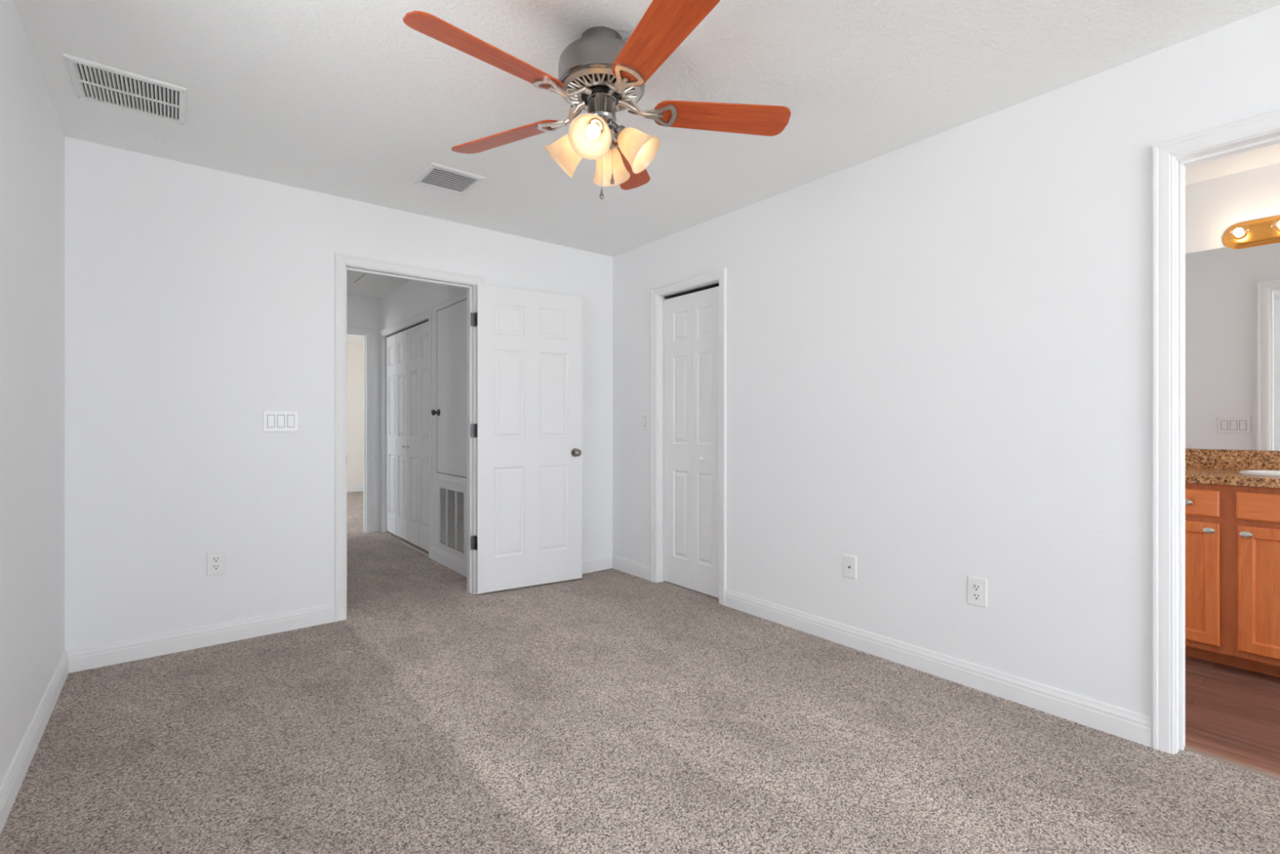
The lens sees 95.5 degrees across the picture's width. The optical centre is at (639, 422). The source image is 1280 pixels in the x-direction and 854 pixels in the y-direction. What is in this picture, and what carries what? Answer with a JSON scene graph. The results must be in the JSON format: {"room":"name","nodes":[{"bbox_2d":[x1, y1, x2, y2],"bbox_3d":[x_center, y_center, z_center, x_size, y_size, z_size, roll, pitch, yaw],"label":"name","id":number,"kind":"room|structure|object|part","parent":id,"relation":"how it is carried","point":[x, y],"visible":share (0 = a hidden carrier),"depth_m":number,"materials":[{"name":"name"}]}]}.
{"room":"empty bedroom","nodes":[
{"label":"empty bedroom","id":0,"kind":"room"},
{"bbox_2d":[0,0,64,784],"bbox_3d":[-0.443,-0.080,-0.164,0.120,2.438,7.098,0,0,-39],"label":"wall","id":1,"kind":"structure","parent":0,"point":[32,136],"depth_m":1.99,"materials":[{"name":"white paint"}]},
{"bbox_2d":[0,650,68,835],"bbox_3d":[-0.391,1.088,-0.122,0.014,0.102,7.098,0,0,-39],"label":"baseboard","id":2,"kind":"structure","parent":1,"relation":"attached to","point":[10,786],"depth_m":1.94,"materials":[{"name":"white paint"}]},
{"bbox_2d":[64,136,612,650],"bbox_3d":[-1.926,-0.080,3.272,4.286,2.438,0.120,0,0,-39],"label":"wall","id":3,"kind":"structure","parent":0,"point":[199,301],"depth_m":2.99,"materials":[{"name":"white paint"}]},
{"bbox_2d":[206,550,225,576],"bbox_3d":[-2.178,0.723,2.987,0.078,0.124,0.009,0,0,-39],"label":"power outlet","id":4,"kind":"object","parent":3,"relation":"attached to","point":[215,560],"visible":1,"depth_m":2.98,"materials":[{"name":"white plastic"}]},
{"bbox_2d":[212,556,220,562],"bbox_3d":[-2.177,0.703,2.986,0.034,0.028,0.004,0,0,-39],"label":"socket","id":5,"kind":"object","parent":4,"relation":"attached to","point":[215,559],"depth_m":2.98,"materials":[{"name":"white plastic"}]},
{"bbox_2d":[212,564,220,569],"bbox_3d":[-2.177,0.742,2.986,0.034,0.028,0.004,0,0,-39],"label":"socket","id":6,"kind":"object","parent":4,"relation":"attached to","point":[215,566],"depth_m":2.98,"materials":[{"name":"white plastic"}]},
{"bbox_2d":[262,409,298,431],"bbox_3d":[-1.954,-0.007,3.165,0.168,0.117,0.010,0,0,-39],"label":"light switch","id":7,"kind":"object","parent":3,"relation":"attached to","point":[273,420],"visible":1,"depth_m":3.16,"materials":[{"name":"white plastic"}]},
{"bbox_2d":[66,554,612,672],"bbox_3d":[-1.411,1.088,3.599,3.074,0.102,0.014,0,0,-39],"label":"baseboard","id":8,"kind":"structure","parent":3,"relation":"attached to","point":[85,658],"depth_m":2.95,"materials":[{"name":"white paint"}]},
{"bbox_2d":[334,252,484,622],"bbox_3d":[-1.440,0.084,3.661,0.897,2.110,0.155,0,0,-39],"label":"door frame","id":9,"kind":"structure","parent":3,"relation":"attached to","point":[344,263],"depth_m":3.41,"materials":[{"name":"white paint"}]},
{"bbox_2d":[471,284,582,593],"bbox_3d":[-0.753,0.108,3.996,0.792,2.034,0.100,0,0,-30],"label":"door","id":10,"kind":"structure","parent":3,"relation":"in","point":[527,428],"depth_m":3.99,"materials":[{"name":"white paint"}]},
{"bbox_3d":[-0.451,0.216,4.153,0.062,0.062,0.066,0,0,-31],"label":"knob","id":11,"kind":"part","parent":10,"relation":"part of","materials":[{"name":"grey metal"}]},
{"bbox_2d":[346,342,363,485],"bbox_3d":[-5.545,-0.080,8.999,6.040,2.438,0.120,0,0,-39],"label":"wall","id":12,"kind":"structure","parent":0,"point":[354,351],"depth_m":9.59,"materials":[{"name":"white paint"}]},
{"bbox_2d":[346,484,363,492],"bbox_3d":[-5.971,1.088,8.572,4.600,0.102,0.014,0,0,-39],"label":"baseboard","id":13,"kind":"structure","parent":12,"relation":"attached to","point":[355,487],"depth_m":9.59,"materials":[{"name":"white paint"}]},
{"bbox_2d":[346,293,381,532],"bbox_3d":[-3.046,-0.080,5.880,6.040,2.438,0.120,0,0,-39],"label":"wall","id":14,"kind":"structure","parent":0,"point":[362,311],"depth_m":6.04,"materials":[{"name":"white paint"}]},
{"bbox_2d":[346,325,373,533],"bbox_3d":[-3.153,0.083,5.794,0.890,2.112,0.155,0,0,-39],"label":"door frame","id":15,"kind":"structure","parent":14,"relation":"attached to","point":[367,333],"depth_m":6.00,"materials":[{"name":"white paint"}]},
{"bbox_2d":[381,280,466,562],"bbox_3d":[-1.838,-0.080,5.095,0.120,2.438,2.616,0,0,-39],"label":"wall","id":16,"kind":"structure","parent":0,"point":[412,298],"depth_m":5.04,"materials":[{"name":"white paint"}]},
{"bbox_2d":[380,308,431,558],"bbox_3d":[-2.184,0.090,5.512,0.138,2.098,1.515,0,0,-39],"label":"door frame","id":17,"kind":"structure","parent":16,"relation":"attached to","point":[425,315],"depth_m":5.86,"materials":[{"name":"white paint"}]},
{"bbox_2d":[386,320,428,551],"bbox_3d":[-2.202,0.112,5.498,0.065,2.013,1.380,0,0,-39],"label":"door","id":18,"kind":"structure","parent":16,"relation":"in","point":[407,348],"depth_m":5.49,"materials":[{"name":"white paint"}]},
{"bbox_2d":[430,546,466,577],"bbox_3d":[-1.419,1.088,4.464,0.014,0.102,1.076,0,0,-39],"label":"baseboard","id":19,"kind":"structure","parent":16,"relation":"attached to","point":[452,562],"depth_m":4.55,"materials":[{"name":"white paint"}]},
{"bbox_2d":[431,289,466,486],"bbox_3d":[-1.482,-0.253,4.502,0.065,1.442,0.785,0,0,-39],"label":"door","id":20,"kind":"structure","parent":16,"relation":"in","point":[449,412],"depth_m":4.53,"materials":[{"name":"white paint"}]},
{"bbox_3d":[-1.662,-0.081,4.723,0.061,0.057,0.057,0,0,-39],"label":"knob","id":21,"kind":"part","parent":20,"relation":"part of","materials":[{"name":"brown metal"}]},
{"bbox_2d":[438,482,466,558],"bbox_3d":[-1.468,0.749,4.527,0.012,0.520,0.575,0,0,-39],"label":"air vent","id":22,"kind":"object","parent":16,"relation":"in","point":[452,500],"visible":1,"depth_m":4.50,"materials":[{"name":"white metal"}]},
{"bbox_2d":[0,490,1279,853],"bbox_3d":[-1.144,1.169,3.587,6.140,0.060,14.070,0,0,-39],"label":"floor","id":23,"kind":"structure","parent":0,"point":[611,710],"depth_m":2.04,"materials":[{"name":"carpet"}]},
{"bbox_2d":[400,541,428,555],"bbox_3d":[-2.029,1.136,5.239,0.010,0.005,0.770,0,0,-39],"label":"floor strip","id":24,"kind":"object","parent":23,"relation":"on","point":[401,541],"visible":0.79,"depth_m":5.22,"materials":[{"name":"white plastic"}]},
{"bbox_2d":[1185,482,1231,666],"bbox_3d":[2.715,0.714,3.035,0.598,0.856,0.554,0,0,-39],"label":"vanity cabinet","id":25,"kind":"object","parent":23,"relation":"on","point":[1206,504],"visible":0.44,"depth_m":2.71,"materials":[{"name":"brown wood"}]},
{"bbox_3d":[2.584,0.376,2.744,0.030,0.028,0.040,0,0,-39],"label":"knob","id":26,"kind":"part","parent":25,"relation":"part of","materials":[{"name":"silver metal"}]},
{"bbox_3d":[2.605,0.749,2.762,0.008,0.454,0.102,0,0,-39],"label":"door panel","id":27,"kind":"part","parent":25,"relation":"part of","materials":[{"name":"brown wood"}]},
{"bbox_3d":[2.602,0.376,2.759,0.019,0.122,0.212,0,0,-39],"label":"drawer","id":28,"kind":"part","parent":25,"relation":"part of","materials":[{"name":"brown wood"}]},
{"bbox_3d":[2.601,0.749,2.759,0.018,0.564,0.212,0,0,-39],"label":"cabinet door","id":29,"kind":"part","parent":25,"relation":"part of","materials":[{"name":"brown wood"}]},
{"bbox_3d":[2.630,0.499,2.687,0.030,0.028,0.040,0,0,-39],"label":"knob","id":30,"kind":"part","parent":25,"relation":"part of","materials":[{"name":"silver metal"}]},
{"bbox_2d":[1183,744,1279,780],"bbox_3d":[2.143,1.137,1.746,0.044,0.012,0.766,0,0,-39],"label":"threshold","id":31,"kind":"object","parent":23,"relation":"on","point":[1267,773],"visible":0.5,"depth_m":1.94,"materials":[{"name":"brown wood"}]},
{"bbox_2d":[1227,484,1279,677],"bbox_3d":[3.128,0.714,2.520,0.598,0.856,0.766,0,0,-39],"label":"vanity cabinet","id":32,"kind":"object","parent":23,"relation":"on","point":[1253,512],"visible":0.98,"depth_m":2.59,"materials":[{"name":"brown wood"}]},
{"bbox_2d":[1185,448,1279,488],"bbox_3d":[2.964,0.214,2.740,0.584,0.142,1.326,0,0,-39],"label":"countertop","id":33,"kind":"structure","parent":32,"relation":"on","point":[1204,466],"depth_m":2.95,"materials":[{"name":"stone"}]},
{"bbox_2d":[1239,470,1279,476],"bbox_3d":[3.079,0.307,2.602,0.368,0.148,0.556,0,0,-39],"label":"sink basin","id":34,"kind":"object","parent":33,"relation":"in","point":[1264,473],"visible":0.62,"depth_m":2.77,"materials":[{"name":"white ceramic"}]},
{"bbox_3d":[2.704,0.499,2.594,0.030,0.028,0.040,0,0,-39],"label":"knob","id":35,"kind":"part","parent":32,"relation":"part of","materials":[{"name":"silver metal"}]},
{"bbox_3d":[2.812,0.749,2.495,0.018,0.564,0.345,0,0,-39],"label":"cabinet door","id":36,"kind":"part","parent":32,"relation":"part of","materials":[{"name":"brown wood"}]},
{"bbox_3d":[2.816,0.749,2.498,0.008,0.454,0.235,0,0,-39],"label":"door panel","id":37,"kind":"part","parent":32,"relation":"part of","materials":[{"name":"brown wood"}]},
{"bbox_2d":[13,0,1279,344],"bbox_3d":[-1.137,-1.349,3.594,6.160,0.100,14.070,0,0,-39],"label":"ceiling","id":38,"kind":"structure","parent":0,"point":[345,99],"depth_m":2.21,"materials":[{"name":"white paint"}]},
{"bbox_2d":[62,53,186,124],"bbox_3d":[-2.002,-1.293,2.286,0.346,0.012,0.335,0,0,-39],"label":"ceiling vent","id":39,"kind":"object","parent":38,"relation":"in","point":[91,81],"visible":1,"depth_m":2.27,"materials":[{"name":"white metal"}]},
{"bbox_2d":[346,271,365,283],"bbox_3d":[-2.662,-1.296,4.934,0.595,0.006,0.730,0,0,-39],"label":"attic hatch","id":40,"kind":"object","parent":38,"relation":"attached to","point":[352,277],"visible":0.21,"depth_m":5.15,"materials":[{"name":"white paint"}]},
{"bbox_2d":[412,162,485,195],"bbox_3d":[-1.022,-1.293,3.109,0.287,0.012,0.298,0,0,-39],"label":"ceiling vent","id":41,"kind":"object","parent":38,"relation":"in","point":[435,175],"visible":1,"depth_m":3.09,"materials":[{"name":"white metal"}]},
{"bbox_2d":[403,0,791,199],"bbox_3d":[-0.152,-1.022,1.942,1.244,0.554,1.270,0,0,-39],"label":"ceiling fan","id":42,"kind":"object","parent":38,"relation":"hanging from","point":[602,74],"visible":1,"depth_m":1.90,"materials":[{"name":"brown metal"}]},
{"bbox_3d":[-0.434,-1.066,1.688,0.488,0.006,0.137,0,15,-44],"label":"fan blade","id":43,"kind":"part","parent":42,"relation":"part of","materials":[{"name":"brown wood"}]},
{"bbox_3d":[-0.500,-1.066,2.177,0.488,0.006,0.137,0,15,28],"label":"fan blade","id":44,"kind":"part","parent":42,"relation":"part of","materials":[{"name":"brown wood"}]},
{"bbox_3d":[-0.267,-0.918,2.001,0.139,0.145,0.141,0,0,-39],"label":"lamp shade","id":45,"kind":"part","parent":42,"relation":"part of","materials":[{"name":"beige glass"}]},
{"bbox_3d":[-0.153,-0.918,1.842,0.141,0.145,0.139,0,0,-39],"label":"lamp shade","id":46,"kind":"part","parent":42,"relation":"part of","materials":[{"name":"beige glass"}]},
{"bbox_3d":[-0.150,-0.934,1.865,0.048,0.051,0.046,0,0,-39],"label":"light bulb","id":47,"kind":"part","parent":42,"relation":"part of","materials":[{"name":"white glass"}]},
{"bbox_3d":[-0.142,-0.985,1.921,0.049,0.074,0.074,0,0,7],"label":"light arm","id":48,"kind":"part","parent":42,"relation":"part of","materials":[{"name":"silver metal"}]},
{"bbox_3d":[-0.108,-0.918,2.115,0.141,0.145,0.139,0,0,-39],"label":"lamp shade","id":49,"kind":"part","parent":42,"relation":"part of","materials":[{"name":"beige glass"}]},
{"bbox_3d":[-0.073,-0.985,1.967,0.074,0.074,0.049,0,0,7],"label":"light arm","id":50,"kind":"part","parent":42,"relation":"part of","materials":[{"name":"silver metal"}]},
{"bbox_3d":[-0.056,-1.066,2.392,0.137,0.006,0.488,-15,-3,10],"label":"fan blade","id":51,"kind":"part","parent":42,"relation":"part of","materials":[{"name":"brown wood"}]},
{"bbox_3d":[0.006,-0.918,1.956,0.139,0.145,0.141,0,0,-39],"label":"lamp shade","id":52,"kind":"part","parent":42,"relation":"part of","materials":[{"name":"beige glass"}]},
{"bbox_3d":[0.051,-1.066,1.600,0.137,0.006,0.488,17,-7,-25],"label":"fan blade","id":53,"kind":"part","parent":42,"relation":"part of","materials":[{"name":"brown wood"}]},
{"bbox_3d":[0.285,-1.066,2.034,0.488,0.006,0.137,0,-15,-8],"label":"fan blade","id":54,"kind":"part","parent":42,"relation":"part of","materials":[{"name":"brown wood"}]},
{"bbox_2d":[612,4,1279,716],"bbox_3d":[2.012,-0.080,1.880,0.120,2.438,7.218,0,0,-39],"label":"wall","id":55,"kind":"structure","parent":0,"point":[939,346],"depth_m":2.53,"materials":[{"name":"white paint"}]},
{"bbox_2d":[641,413,648,429],"bbox_3d":[0.034,-0.007,4.244,0.010,0.117,0.074,0,0,-39],"label":"light switch","id":56,"kind":"object","parent":55,"relation":"attached to","point":[644,415],"visible":1,"depth_m":4.24,"materials":[{"name":"white plastic"}]},
{"bbox_2d":[650,267,726,605],"bbox_3d":[0.354,0.087,3.935,0.138,2.102,0.718,0,0,-39],"label":"door frame","id":57,"kind":"structure","parent":55,"relation":"attached to","point":[658,293],"depth_m":4.14,"materials":[{"name":"white paint"}]},
{"bbox_2d":[663,283,719,598],"bbox_3d":[0.354,0.116,3.933,0.065,2.030,0.585,0,0,-39],"label":"door","id":58,"kind":"structure","parent":55,"relation":"in","point":[691,320],"depth_m":3.94,"materials":[{"name":"white paint"}]},
{"bbox_2d":[844,554,857,579],"bbox_3d":[1.065,0.735,2.955,0.014,0.114,0.072,0,0,-39],"label":"outlet","id":59,"kind":"object","parent":55,"relation":"attached to","point":[850,562],"visible":1,"depth_m":2.95,"materials":[{"name":"white plastic"}]},
{"bbox_2d":[612,554,1151,747],"bbox_3d":[1.998,1.088,1.791,0.014,0.102,7.098,0,0,-39],"label":"baseboard","id":60,"kind":"structure","parent":55,"relation":"attached to","point":[1132,726],"depth_m":2.54,"materials":[{"name":"white paint"}]},
{"bbox_2d":[967,575,986,608],"bbox_3d":[1.442,0.725,2.488,0.009,0.122,0.078,0,0,-39],"label":"power outlet","id":61,"kind":"object","parent":55,"relation":"attached to","point":[976,586],"visible":1,"depth_m":2.48,"materials":[{"name":"white plastic"}]},
{"bbox_2d":[972,583,981,591],"bbox_3d":[1.441,0.705,2.487,0.004,0.028,0.034,0,0,-39],"label":"socket","id":62,"kind":"object","parent":61,"relation":"attached to","point":[975,587],"depth_m":2.49,"materials":[{"name":"white plastic"}]},
{"bbox_2d":[972,592,981,599],"bbox_3d":[1.441,0.744,2.487,0.004,0.028,0.034,0,0,-39],"label":"socket","id":63,"kind":"object","parent":61,"relation":"attached to","point":[975,596],"depth_m":2.49,"materials":[{"name":"white plastic"}]},
{"bbox_2d":[1151,109,1279,754],"bbox_3d":[2.128,0.085,1.735,0.155,2.108,0.891,0,0,-39],"label":"door frame","id":64,"kind":"structure","parent":55,"relation":"attached to","point":[1170,158],"depth_m":2.01,"materials":[{"name":"white paint"}]},
{"bbox_2d":[1185,163,1279,451],"bbox_3d":[1.183,-0.080,5.529,0.120,2.438,13.950,0,0,-39],"label":"wall","id":65,"kind":"structure","parent":0,"point":[1212,206],"depth_m":3.06,"materials":[{"name":"white paint"}]},
{"bbox_2d":[1185,242,1279,450],"bbox_3d":[3.189,-0.390,2.924,0.006,1.063,1.320,0,0,-39],"label":"vanity mirror","id":66,"kind":"object","parent":65,"relation":"attached to","point":[1233,295],"visible":0.44,"depth_m":3.04,"materials":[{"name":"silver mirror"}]},
{"bbox_2d":[1185,448,1279,470],"bbox_3d":[3.184,0.194,2.917,0.020,0.100,1.326,0,0,-39],"label":"backsplash","id":67,"kind":"structure","parent":65,"relation":"attached to","point":[1243,460],"depth_m":3.02,"materials":[{"name":"stone"}]},
{"bbox_2d":[1222,215,1279,248],"bbox_3d":[3.202,-0.967,2.791,0.152,0.136,0.594,0,0,-39],"label":"vanity light bar","id":68,"kind":"object","parent":65,"relation":"attached to","point":[1264,231],"visible":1,"depth_m":2.96,"materials":[{"name":"gold metal"}]},
{"bbox_2d":[1226,222,1251,240],"bbox_3d":[3.035,-0.967,2.950,0.090,0.090,0.090,0,0,7],"label":"bulb","id":69,"kind":"object","parent":68,"relation":"attached to","point":[1240,232],"depth_m":2.98,"materials":[{"name":"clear glass"}]},
{"bbox_2d":[1271,220,1279,231],"bbox_3d":[3.141,-0.967,2.839,0.116,0.090,0.090,0,0,-39],"label":"bulb","id":70,"kind":"object","parent":68,"relation":"attached to","point":[1275,224],"depth_m":2.90,"materials":[{"name":"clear glass"}]}
]}

